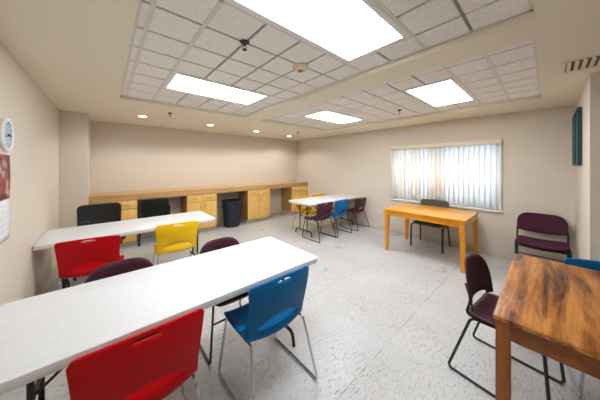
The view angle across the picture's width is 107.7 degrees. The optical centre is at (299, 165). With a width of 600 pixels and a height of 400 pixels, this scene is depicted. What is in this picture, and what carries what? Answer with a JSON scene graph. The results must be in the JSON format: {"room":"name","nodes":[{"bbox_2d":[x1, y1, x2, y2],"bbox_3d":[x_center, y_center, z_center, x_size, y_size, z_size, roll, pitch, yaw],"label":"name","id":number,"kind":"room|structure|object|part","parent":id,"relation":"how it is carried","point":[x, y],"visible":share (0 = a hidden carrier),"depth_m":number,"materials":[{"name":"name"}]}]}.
{"room":"break room","nodes":[
{"label":"break room","id":0,"kind":"room"},
{"bbox_2d":[0,41,58,305],"bbox_3d":[-1.504,0.220,0.778,0.120,2.620,8.360,0,0,-42],"label":"wall","id":1,"kind":"structure","parent":0,"point":[34,154],"depth_m":2.08,"materials":[{"name":"paint"}]},
{"bbox_2d":[0,154,10,243],"bbox_3d":[-2.079,0.230,1.524,0.010,0.620,0.360,0,0,-42],"label":"wall calendar","id":2,"kind":"object","parent":1,"relation":"attached to","point":[5,208],"visible":1,"depth_m":1.57,"materials":[{"name":"multicoloured paper"}]},
{"bbox_2d":[0,118,13,151],"bbox_3d":[-2.125,-0.225,1.591,0.029,0.244,0.244,0,0,-42],"label":"wall clock","id":3,"kind":"object","parent":1,"relation":"attached to","point":[6,126],"visible":1,"depth_m":1.57,"materials":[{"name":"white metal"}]},
{"bbox_2d":[40,263,57,294],"bbox_3d":[-1.213,1.480,0.549,0.012,0.100,7.630,0,0,-42],"label":"baseboard","id":4,"kind":"structure","parent":1,"relation":"attached to","point":[55,268],"depth_m":2.83,"materials":[{"name":"plastic"}]},
{"bbox_2d":[59,110,89,228],"bbox_3d":[-3.866,0.330,3.782,0.328,2.400,0.730,0,0,-42],"label":"wall column","id":5,"kind":"structure","parent":0,"point":[74,127],"depth_m":3.51,"materials":[{"name":"paint"}]},
{"bbox_2d":[90,120,296,219],"bbox_3d":[-2.190,0.220,5.835,5.800,2.620,0.120,0,0,-42],"label":"wall","id":6,"kind":"structure","parent":0,"point":[123,157],"depth_m":5.19,"materials":[{"name":"paint"}]},
{"bbox_2d":[138,210,280,237],"bbox_3d":[-2.045,1.480,5.875,3.810,0.100,0.012,0,0,-42],"label":"baseboard","id":7,"kind":"structure","parent":6,"relation":"attached to","point":[146,234],"depth_m":4.84,"materials":[{"name":"plastic"}]},
{"bbox_2d":[0,0,599,140],"bbox_3d":[0.599,-0.945,2.642,5.500,0.150,8.360,0,0,-42],"label":"ceiling","id":8,"kind":"structure","parent":0,"point":[106,60],"depth_m":1.88,"materials":[{"name":"paint"}]},
{"bbox_2d":[162,71,270,105],"bbox_3d":[-0.999,-0.923,2.715,1.133,0.024,0.598,0,0,-42],"label":"recessed light","id":9,"kind":"object","parent":8,"relation":"in","point":[177,81],"visible":0.8,"depth_m":2.62,"materials":[{"name":"white plastic"}]},
{"bbox_2d":[240,39,249,50],"bbox_3d":[-0.409,-0.885,1.615,0.072,0.059,0.072,0,0,-42],"label":"sprinkler head","id":10,"kind":"object","parent":8,"relation":"attached to","point":[244,42],"visible":1,"depth_m":1.60},
{"bbox_2d":[292,63,308,72],"bbox_3d":[0.005,-0.889,2.008,0.148,0.052,0.148,0,0,-42],"label":"smoke detector","id":11,"kind":"object","parent":8,"relation":"attached to","point":[298,67],"visible":1,"depth_m":1.97,"materials":[{"name":"beige plastic"}]},
{"bbox_2d":[224,0,410,63],"bbox_3d":[0.184,-0.923,1.379,1.133,0.024,0.548,0,0,-42],"label":"recessed light","id":12,"kind":"object","parent":8,"relation":"in","point":[349,31],"visible":0.95,"depth_m":1.40,"materials":[{"name":"white plastic"}]},
{"bbox_2d":[302,110,364,123],"bbox_3d":[0.657,-0.923,4.182,1.138,0.024,0.598,0,0,-42],"label":"recessed light","id":13,"kind":"object","parent":8,"relation":"in","point":[325,115],"visible":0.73,"depth_m":4.14,"materials":[{"name":"white plastic"}]},
{"bbox_2d":[401,77,476,107],"bbox_3d":[1.841,-0.923,2.846,1.138,0.024,0.548,0,0,-42],"label":"recessed light","id":14,"kind":"object","parent":8,"relation":"in","point":[449,91],"visible":0.83,"depth_m":2.77,"materials":[{"name":"white plastic"}]},
{"bbox_2d":[560,54,599,73],"bbox_3d":[2.533,-0.861,1.710,0.340,0.019,0.640,0,0,-42],"label":"ceiling vent","id":15,"kind":"object","parent":8,"relation":"in","point":[592,61],"visible":1,"depth_m":1.85,"materials":[{"name":"beige plastic"}]},
{"bbox_2d":[0,213,599,399],"bbox_3d":[0.618,1.570,2.658,5.850,0.080,8.660,0,0,-42],"label":"floor","id":16,"kind":"structure","parent":0,"point":[382,324],"depth_m":1.95,"materials":[{"name":"tile"}]},
{"bbox_2d":[54,235,123,289],"bbox_3d":[-2.205,1.123,2.346,0.517,0.812,0.541,0,0,-33],"label":"chair","id":17,"kind":"object","parent":16,"relation":"on","point":[75,258],"visible":0.76,"depth_m":2.18,"materials":[{"name":"red plastic"}]},
{"bbox_3d":[-2.393,1.313,2.222,0.067,0.433,0.533,0,0,-33],"label":"leg frame","id":18,"kind":"part","parent":17,"relation":"part of","materials":[{"name":"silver metal"}]},
{"bbox_3d":[-2.233,1.092,2.390,0.478,0.076,0.437,0,0,-33],"label":"seat","id":19,"kind":"part","parent":17,"relation":"part of","materials":[{"name":"red plastic"}]},
{"bbox_2d":[73,202,125,280],"bbox_3d":[-2.854,1.049,3.124,0.620,0.960,0.565,0,0,-42],"label":"chair","id":20,"kind":"object","parent":16,"relation":"on","point":[90,214],"visible":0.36,"depth_m":3.30,"materials":[{"name":"black plastic"}]},
{"bbox_3d":[-3.001,0.773,3.289,0.495,0.409,0.092,0,0,-42],"label":"frame","id":21,"kind":"part","parent":20,"relation":"part of","materials":[{"name":"black plastic"}]},
{"bbox_2d":[89,200,136,247],"bbox_3d":[-3.533,1.090,4.163,0.668,0.880,0.583,0,0,-42],"label":"base cabinet","id":22,"kind":"object","parent":16,"relation":"on","point":[128,208],"visible":0.34,"depth_m":4.11,"materials":[{"name":"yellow wood"}]},
{"bbox_3d":[-3.241,0.732,4.086,0.330,0.152,0.018,0,0,-42],"label":"drawer","id":23,"kind":"part","parent":22,"relation":"part of","materials":[{"name":"brown wood"}]},
{"bbox_3d":[-3.241,1.117,4.086,0.330,0.602,0.018,0,0,-42],"label":"door","id":24,"kind":"part","parent":22,"relation":"part of","materials":[{"name":"brown wood"}]},
{"bbox_2d":[89,181,307,203],"bbox_3d":[-1.859,0.585,5.664,5.168,0.126,0.566,0,0,-42],"label":"countertop","id":25,"kind":"structure","parent":22,"relation":"on","point":[175,192],"depth_m":4.76,"materials":[{"name":"laminate"}]},
{"bbox_2d":[85,257,158,343],"bbox_3d":[-1.231,1.126,1.526,0.518,0.806,0.534,0,0,-42],"label":"chair","id":26,"kind":"object","parent":16,"relation":"on","point":[119,267],"visible":0.16,"depth_m":1.66,"materials":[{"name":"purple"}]},
{"bbox_3d":[-1.341,0.883,1.650,0.451,0.320,0.105,0,0,-42],"label":"backrest","id":27,"kind":"part","parent":26,"relation":"part of","materials":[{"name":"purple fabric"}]},
{"bbox_3d":[-1.199,1.089,1.489,0.444,0.057,0.436,0,0,-42],"label":"seat","id":28,"kind":"part","parent":26,"relation":"part of","materials":[{"name":"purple plastic"}]},
{"bbox_2d":[33,211,214,288],"bbox_3d":[-2.196,1.161,3.011,1.793,0.742,0.740,0,0,-42],"label":"folding table","id":29,"kind":"object","parent":16,"relation":"on","point":[49,238],"visible":0.68,"depth_m":2.77,"materials":[{"name":"white laminate"}]},
{"bbox_2d":[66,308,203,399],"bbox_3d":[-0.800,1.123,1.106,0.517,0.812,0.541,0,0,-42],"label":"chair","id":30,"kind":"object","parent":16,"relation":"on","point":[153,367],"visible":1,"depth_m":0.95,"materials":[{"name":"red plastic"}]},
{"bbox_3d":[-0.834,1.092,1.145,0.478,0.076,0.437,0,0,-42],"label":"seat","id":31,"kind":"part","parent":30,"relation":"part of","materials":[{"name":"red plastic"}]},
{"bbox_3d":[-0.629,1.313,1.252,0.067,0.433,0.533,0,0,-42],"label":"leg frame","id":32,"kind":"part","parent":30,"relation":"part of","materials":[{"name":"silver metal"}]},
{"bbox_2d":[137,198,170,246],"bbox_3d":[-3.001,1.095,4.496,0.568,0.874,0.470,0,0,-42],"label":"chair","id":33,"kind":"object","parent":16,"relation":"on","point":[152,207],"visible":0.52,"depth_m":4.32,"materials":[{"name":"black plastic"}]},
{"bbox_3d":[-3.217,1.183,4.351,0.045,0.696,0.350,0,0,-42],"label":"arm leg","id":34,"kind":"part","parent":33,"relation":"part of","materials":[{"name":"black metal"}]},
{"bbox_3d":[-3.058,1.219,4.199,0.086,0.626,0.068,0,0,-42],"label":"leg","id":35,"kind":"part","parent":33,"relation":"part of","materials":[{"name":"black metal"}]},
{"bbox_3d":[-2.883,0.855,4.363,0.478,0.395,0.114,0,0,-42],"label":"backrest","id":36,"kind":"part","parent":33,"relation":"part of","materials":[{"name":"black plastic"}]},
{"bbox_2d":[0,237,316,399],"bbox_3d":[-0.772,1.161,1.577,1.835,0.742,0.755,0,0,-42],"label":"folding table","id":37,"kind":"object","parent":16,"relation":"on","point":[41,335],"visible":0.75,"depth_m":1.26,"materials":[{"name":"white plastic"}]},
{"bbox_2d":[152,220,198,264],"bbox_3d":[-1.671,1.123,2.939,0.517,0.812,0.541,0,0,-39],"label":"chair","id":38,"kind":"object","parent":16,"relation":"on","point":[170,238],"visible":0.91,"depth_m":2.79,"materials":[{"name":"yellow plastic"}]},
{"bbox_3d":[-1.844,1.313,2.796,0.067,0.433,0.533,0,0,-39],"label":"leg frame","id":39,"kind":"part","parent":38,"relation":"part of","materials":[{"name":"silver metal"}]},
{"bbox_3d":[-1.703,1.092,2.980,0.478,0.076,0.437,0,0,-39],"label":"seat","id":40,"kind":"part","parent":38,"relation":"part of","materials":[{"name":"yellow plastic"}]},
{"bbox_2d":[181,193,216,232],"bbox_3d":[-2.387,1.090,5.177,0.652,0.880,0.583,0,0,-42],"label":"base cabinet","id":41,"kind":"object","parent":16,"relation":"on","point":[206,203],"visible":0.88,"depth_m":5.03,"materials":[{"name":"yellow wood"}]},
{"bbox_3d":[-2.343,0.732,4.882,0.322,0.152,0.018,0,0,-42],"label":"drawer","id":42,"kind":"part","parent":41,"relation":"part of","materials":[{"name":"brown wood"}]},
{"bbox_3d":[-2.343,1.117,4.882,0.322,0.602,0.018,0,0,-42],"label":"door","id":43,"kind":"part","parent":41,"relation":"part of","materials":[{"name":"brown wood"}]},
{"bbox_3d":[-2.099,0.732,5.098,0.322,0.152,0.018,0,0,-42],"label":"drawer","id":44,"kind":"part","parent":41,"relation":"part of","materials":[{"name":"brown wood"}]},
{"bbox_3d":[-2.099,1.117,5.098,0.322,0.602,0.018,0,0,-42],"label":"door","id":45,"kind":"part","parent":41,"relation":"part of","materials":[{"name":"brown wood"}]},
{"bbox_2d":[199,237,248,364],"bbox_3d":[-0.669,1.126,2.030,0.518,0.806,0.534,0,0,-42],"label":"chair","id":46,"kind":"object","parent":16,"relation":"on","point":[224,242],"visible":0.16,"depth_m":2.03,"materials":[{"name":"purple plastic"}]},
{"bbox_3d":[-0.837,1.307,1.884,0.073,0.444,0.532,0,0,-42],"label":"leg frame","id":47,"kind":"part","parent":46,"relation":"part of","materials":[{"name":"black metal"}]},
{"bbox_3d":[-0.780,0.883,2.155,0.451,0.320,0.105,0,0,-42],"label":"backrest","id":48,"kind":"part","parent":46,"relation":"part of","materials":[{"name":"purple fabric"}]},
{"bbox_3d":[-0.637,1.089,1.993,0.444,0.057,0.436,0,0,-42],"label":"seat","id":49,"kind":"part","parent":46,"relation":"part of","materials":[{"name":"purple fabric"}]},
{"bbox_2d":[221,198,242,227],"bbox_3d":[-1.743,1.198,5.617,0.541,0.665,0.520,0,0,-42],"label":"trash bin","id":50,"kind":"object","parent":16,"relation":"on","point":[232,206],"visible":1,"depth_m":5.44,"materials":[{"name":"plastic"}]},
{"bbox_2d":[238,189,269,223],"bbox_3d":[-1.278,1.090,6.160,0.685,0.880,0.583,0,0,-42],"label":"base cabinet","id":51,"kind":"object","parent":16,"relation":"on","point":[255,207],"visible":0.98,"depth_m":5.94,"materials":[{"name":"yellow wood"}]},
{"bbox_3d":[-1.240,0.732,5.859,0.338,0.152,0.018,0,0,-42],"label":"drawer","id":52,"kind":"part","parent":51,"relation":"part of","materials":[{"name":"brown wood"}]},
{"bbox_3d":[-1.240,1.117,5.859,0.338,0.602,0.018,0,0,-42],"label":"door","id":53,"kind":"part","parent":51,"relation":"part of","materials":[{"name":"brown wood"}]},
{"bbox_3d":[-0.984,0.732,6.086,0.338,0.152,0.018,0,0,-42],"label":"drawer","id":54,"kind":"part","parent":51,"relation":"part of","materials":[{"name":"brown wood"}]},
{"bbox_3d":[-0.984,1.117,6.086,0.338,0.602,0.018,0,0,-42],"label":"door","id":55,"kind":"part","parent":51,"relation":"part of","materials":[{"name":"brown wood"}]},
{"bbox_2d":[218,266,317,399],"bbox_3d":[-0.239,1.123,1.589,0.517,0.812,0.541,0,0,-42],"label":"chair","id":56,"kind":"object","parent":16,"relation":"on","point":[273,304],"visible":1,"depth_m":1.45,"materials":[{"name":"blue plastic"}]},
{"bbox_3d":[-0.405,1.313,1.437,0.067,0.433,0.533,0,0,-42],"label":"leg frame","id":57,"kind":"part","parent":56,"relation":"part of","materials":[{"name":"silver metal"}]},
{"bbox_3d":[-0.274,1.092,1.628,0.478,0.076,0.437,0,0,-42],"label":"seat","id":58,"kind":"part","parent":56,"relation":"part of","materials":[{"name":"blue plastic"}]},
{"bbox_3d":[-0.132,0.910,1.468,0.493,0.385,0.099,0,0,-42],"label":"backrest","id":59,"kind":"part","parent":56,"relation":"part of","materials":[{"name":"blue plastic"}]},
{"bbox_3d":[-0.068,1.313,1.736,0.067,0.433,0.533,0,0,-42],"label":"leg frame","id":60,"kind":"part","parent":56,"relation":"part of","materials":[{"name":"silver metal"}]},
{"bbox_2d":[281,186,307,214],"bbox_3d":[-0.169,1.090,7.143,0.670,0.880,0.583,0,0,-42],"label":"base cabinet","id":61,"kind":"object","parent":16,"relation":"on","point":[289,193],"visible":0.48,"depth_m":6.93,"materials":[{"name":"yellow wood"}]},
{"bbox_3d":[-0.003,1.277,6.955,0.666,0.282,0.018,0,0,-42],"label":"drawer","id":62,"kind":"part","parent":61,"relation":"part of","materials":[{"name":"brown wood"}]},
{"bbox_3d":[-0.003,0.892,6.955,0.666,0.152,0.018,0,0,-42],"label":"drawer","id":63,"kind":"part","parent":61,"relation":"part of","materials":[{"name":"brown wood"}]},
{"bbox_3d":[-0.003,0.732,6.955,0.666,0.152,0.018,0,0,-42],"label":"drawer","id":64,"kind":"part","parent":61,"relation":"part of","materials":[{"name":"brown wood"}]},
{"bbox_2d":[292,195,321,232],"bbox_3d":[0.175,1.140,5.367,0.517,0.779,0.541,0,0,-42],"label":"chair","id":65,"kind":"object","parent":16,"relation":"on","point":[312,211],"visible":0.62,"depth_m":5.38,"materials":[{"name":"yellow plastic"}]},
{"bbox_3d":[0.068,0.935,5.488,0.493,0.370,0.099,0,0,-42],"label":"backrest","id":66,"kind":"part","parent":65,"relation":"part of","materials":[{"name":"yellow plastic"}]},
{"bbox_3d":[0.209,1.109,5.328,0.478,0.073,0.437,0,0,-42],"label":"seat","id":67,"kind":"part","parent":65,"relation":"part of","materials":[{"name":"yellow plastic"}]},
{"bbox_2d":[302,202,335,242],"bbox_3d":[0.405,1.144,4.685,0.517,0.771,0.541,0,0,-42],"label":"chair","id":68,"kind":"object","parent":16,"relation":"on","point":[323,208],"visible":1,"depth_m":4.54,"materials":[{"name":"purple plastic"}]},
{"bbox_3d":[0.240,1.324,4.533,0.067,0.411,0.533,0,0,-42],"label":"leg frame","id":69,"kind":"part","parent":68,"relation":"part of","materials":[{"name":"black metal"}]},
{"bbox_3d":[0.371,1.114,4.724,0.478,0.072,0.437,0,0,-42],"label":"seat","id":70,"kind":"part","parent":68,"relation":"part of","materials":[{"name":"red plastic"}]},
{"bbox_3d":[0.512,0.941,4.564,0.493,0.366,0.099,0,0,-42],"label":"backrest","id":71,"kind":"part","parent":68,"relation":"part of","materials":[{"name":"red plastic"}]},
{"bbox_3d":[0.576,1.324,4.831,0.067,0.411,0.533,0,0,-42],"label":"leg frame","id":72,"kind":"part","parent":68,"relation":"part of","materials":[{"name":"black metal"}]},
{"bbox_2d":[309,193,336,227],"bbox_3d":[0.610,1.140,5.766,0.517,0.779,0.541,0,0,-42],"label":"chair","id":73,"kind":"object","parent":16,"relation":"on","point":[321,194],"visible":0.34,"depth_m":5.79,"materials":[{"name":"yellow plastic"}]},
{"bbox_3d":[0.503,0.935,5.887,0.493,0.370,0.099,0,0,-42],"label":"backrest","id":74,"kind":"part","parent":73,"relation":"part of","materials":[{"name":"yellow plastic"}]},
{"bbox_2d":[289,194,358,237],"bbox_3d":[0.637,1.161,5.367,1.790,0.742,0.730,0,0,-42],"label":"folding table","id":75,"kind":"object","parent":16,"relation":"on","point":[311,201],"visible":0.85,"depth_m":5.05,"materials":[{"name":"white plastic"}]},
{"bbox_2d":[320,199,351,237],"bbox_3d":[0.822,1.140,5.014,0.517,0.779,0.541,0,0,-42],"label":"chair","id":76,"kind":"object","parent":16,"relation":"on","point":[340,205],"visible":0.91,"depth_m":4.86,"materials":[{"name":"blue plastic"}]},
{"bbox_3d":[0.656,1.322,4.862,0.067,0.416,0.533,0,0,-42],"label":"leg frame","id":77,"kind":"part","parent":76,"relation":"part of","materials":[{"name":"black metal"}]},
{"bbox_3d":[0.929,0.935,4.893,0.493,0.370,0.099,0,0,-42],"label":"backrest","id":78,"kind":"part","parent":76,"relation":"part of","materials":[{"name":"blue plastic"}]},
{"bbox_3d":[0.993,1.322,5.160,0.067,0.416,0.533,0,0,-42],"label":"leg frame","id":79,"kind":"part","parent":76,"relation":"part of","materials":[{"name":"black metal"}]},
{"bbox_2d":[340,197,369,230],"bbox_3d":[1.367,1.152,5.484,0.517,0.755,0.541,0,0,-42],"label":"chair","id":80,"kind":"object","parent":16,"relation":"on","point":[360,202],"visible":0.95,"depth_m":5.33,"materials":[{"name":"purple plastic"}]},
{"bbox_3d":[1.202,1.328,5.332,0.067,0.402,0.533,0,0,-42],"label":"leg frame","id":81,"kind":"part","parent":80,"relation":"part of","materials":[{"name":"black metal"}]},
{"bbox_3d":[1.475,0.954,5.363,0.493,0.358,0.099,0,0,-42],"label":"backrest","id":82,"kind":"part","parent":80,"relation":"part of","materials":[{"name":"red plastic"}]},
{"bbox_2d":[410,199,450,253],"bbox_3d":[2.492,1.099,4.185,0.504,0.865,0.564,0,0,-42],"label":"upholstered chair","id":83,"kind":"object","parent":16,"relation":"on","point":[429,202],"visible":0.53,"depth_m":4.15,"materials":[{"name":"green fabric"}]},
{"bbox_3d":[2.292,1.317,4.341,0.413,0.428,0.036,0,0,-37],"label":"leg","id":84,"kind":"part","parent":83,"relation":"part of","materials":[{"name":"black metal"}]},
{"bbox_3d":[2.477,1.080,4.171,0.460,0.060,0.500,0,0,-42],"label":"seat","id":85,"kind":"part","parent":83,"relation":"part of","materials":[{"name":"grey fabric"}]},
{"bbox_3d":[2.636,0.830,4.312,0.119,0.326,0.508,0,0,-42],"label":"backrest","id":86,"kind":"part","parent":83,"relation":"part of","materials":[{"name":"grey fabric"}]},
{"bbox_3d":[2.623,1.317,3.967,0.036,0.428,0.413,0,0,44],"label":"leg","id":87,"kind":"part","parent":83,"relation":"part of","materials":[{"name":"black metal"}]},
{"bbox_3d":[2.806,1.229,4.134,0.078,0.605,0.063,0,0,19],"label":"leg","id":88,"kind":"part","parent":83,"relation":"part of","materials":[{"name":"black metal"}]},
{"bbox_2d":[384,203,478,273],"bbox_3d":[2.286,1.153,3.859,0.940,0.755,1.215,0,0,-42],"label":"wooden table","id":89,"kind":"object","parent":16,"relation":"on","point":[459,218],"visible":0.91,"depth_m":3.65,"materials":[{"name":"orange wood"}]},
{"bbox_3d":[1.598,1.167,3.998,0.070,0.725,0.070,0,0,-42],"label":"leg","id":90,"kind":"part","parent":89,"relation":"part of","materials":[{"name":"orange wood"}]},
{"bbox_3d":[2.231,1.167,4.559,0.070,0.725,0.070,0,0,-42],"label":"leg","id":91,"kind":"part","parent":89,"relation":"part of","materials":[{"name":"orange wood"}]},
{"bbox_3d":[2.341,1.167,3.159,0.070,0.725,0.070,0,0,-42],"label":"leg","id":92,"kind":"part","parent":89,"relation":"part of","materials":[{"name":"orange wood"}]},
{"bbox_3d":[2.974,1.167,3.720,0.070,0.725,0.070,0,0,-42],"label":"leg","id":93,"kind":"part","parent":89,"relation":"part of","materials":[{"name":"orange wood"}]},
{"bbox_2d":[448,254,565,399],"bbox_3d":[1.486,1.126,1.594,0.518,0.806,0.534,0,0,-35],"label":"chair","id":94,"kind":"object","parent":16,"relation":"on","point":[478,276],"visible":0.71,"depth_m":1.66,"materials":[{"name":"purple plastic"}]},
{"bbox_3d":[1.251,0.984,1.581,0.038,0.234,0.114,0,0,-35],"label":"post","id":95,"kind":"part","parent":94,"relation":"part of","materials":[{"name":"black metal"}]},
{"bbox_3d":[1.391,0.883,1.731,0.451,0.320,0.105,0,0,-35],"label":"backrest","id":96,"kind":"part","parent":94,"relation":"part of","materials":[{"name":"purple plastic"}]},
{"bbox_3d":[1.514,1.089,1.554,0.444,0.057,0.436,0,0,-35],"label":"seat","id":97,"kind":"part","parent":94,"relation":"part of","materials":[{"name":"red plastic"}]},
{"bbox_3d":[1.302,1.307,1.469,0.073,0.444,0.532,0,0,-35],"label":"leg frame","id":98,"kind":"part","parent":94,"relation":"part of","materials":[{"name":"black metal"}]},
{"bbox_3d":[1.668,1.307,1.721,0.073,0.444,0.532,0,0,-35],"label":"leg frame","id":99,"kind":"part","parent":94,"relation":"part of","materials":[{"name":"black metal"}]},
{"bbox_2d":[515,212,571,261],"bbox_3d":[3.415,1.114,3.099,0.507,0.814,0.522,0,0,-43],"label":"upholstered chair","id":100,"kind":"object","parent":16,"relation":"on","point":[535,222],"visible":0.98,"depth_m":3.13,"materials":[{"name":"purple fabric"}]},
{"bbox_3d":[3.224,1.300,3.263,0.386,0.442,0.022,0,0,-43],"label":"leg","id":101,"kind":"part","parent":100,"relation":"part of","materials":[{"name":"black metal"}]},
{"bbox_3d":[3.392,1.085,3.078,0.440,0.064,0.490,0,0,-43],"label":"seat","id":102,"kind":"part","parent":100,"relation":"part of","materials":[{"name":"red fabric"}]},
{"bbox_3d":[3.562,0.848,3.233,0.109,0.281,0.512,0,0,-43],"label":"backrest","id":103,"kind":"part","parent":100,"relation":"part of","materials":[{"name":"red fabric"}]},
{"bbox_3d":[3.563,1.300,2.895,0.386,0.442,0.022,0,0,-43],"label":"leg","id":104,"kind":"part","parent":100,"relation":"part of","materials":[{"name":"black metal"}]},
{"bbox_2d":[493,254,599,399],"bbox_3d":[1.763,1.153,1.207,1.210,0.755,0.910,0,0,-42],"label":"wooden table","id":105,"kind":"object","parent":16,"relation":"on","point":[551,309],"visible":1,"depth_m":1.14,"materials":[{"name":"brown wood"}]},
{"bbox_3d":[1.062,1.165,1.144,0.056,0.731,0.056,0,0,-42],"label":"leg","id":106,"kind":"part","parent":105,"relation":"part of","materials":[{"name":"brown wood"}]},
{"bbox_2d":[564,258,599,399],"bbox_3d":[2.176,1.123,1.452,0.517,0.812,0.541,0,0,41],"label":"chair","id":107,"kind":"object","parent":16,"relation":"on","point":[589,264],"visible":0.27,"depth_m":1.66,"materials":[{"name":"blue plastic"}]},
{"bbox_3d":[2.010,1.313,1.604,0.067,0.433,0.533,0,0,41],"label":"leg frame","id":108,"kind":"part","parent":107,"relation":"part of","materials":[{"name":"silver metal"}]},
{"bbox_3d":[2.283,0.910,1.573,0.493,0.385,0.099,0,0,41],"label":"backrest","id":109,"kind":"part","parent":107,"relation":"part of","materials":[{"name":"blue plastic"}]},
{"bbox_2d":[297,104,575,263],"bbox_3d":[1.951,0.220,5.399,0.180,2.620,6.025,0,0,-42],"label":"wall","id":110,"kind":"structure","parent":0,"point":[539,175],"depth_m":3.78,"materials":[{"name":"paint"}]},
{"bbox_2d":[315,214,514,259],"bbox_3d":[2.078,1.480,5.110,0.012,0.100,5.425,0,0,-42],"label":"baseboard","id":111,"kind":"structure","parent":110,"relation":"attached to","point":[496,253],"depth_m":4.36,"materials":[{"name":"plastic"}]},
{"bbox_2d":[391,143,500,210],"bbox_3d":[2.765,0.165,4.373,0.140,1.160,1.862,0,0,-42],"label":"trim","id":112,"kind":"structure","parent":110,"relation":"attached to","point":[500,143],"depth_m":3.67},
{"bbox_2d":[390,139,502,209],"bbox_3d":[2.724,0.143,4.336,0.079,1.180,1.894,0,0,-42],"label":"vertical blinds","id":113,"kind":"object","parent":110,"relation":"attached to","point":[465,173],"visible":0.94,"depth_m":4.17,"materials":[{"name":"white fabric"}]},
{"bbox_2d":[390,198,503,212],"bbox_3d":[2.765,0.760,4.373,0.140,0.030,1.920,0,0,-42],"label":"trim","id":114,"kind":"structure","parent":110,"relation":"attached to","point":[406,200],"depth_m":4.03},
{"bbox_2d":[576,71,599,260],"bbox_3d":[4.139,0.220,1.752,1.740,2.620,2.335,0,0,-42],"label":"wall","id":115,"kind":"structure","parent":0,"point":[588,174],"depth_m":2.07,"materials":[{"name":"paint"}]},
{"bbox_2d":[572,114,574,165],"bbox_3d":[3.659,-0.340,2.912,0.300,0.670,0.036,0,0,-42],"label":"framed picture","id":116,"kind":"object","parent":115,"relation":"attached to","point":[573,117],"visible":0.41,"depth_m":3.00},
{"bbox_2d":[575,107,581,165],"bbox_3d":[3.323,-0.340,2.613,0.340,0.670,0.036,0,0,-42],"label":"framed picture","id":117,"kind":"object","parent":115,"relation":"attached to","point":[578,113],"visible":1,"depth_m":2.51}
]}

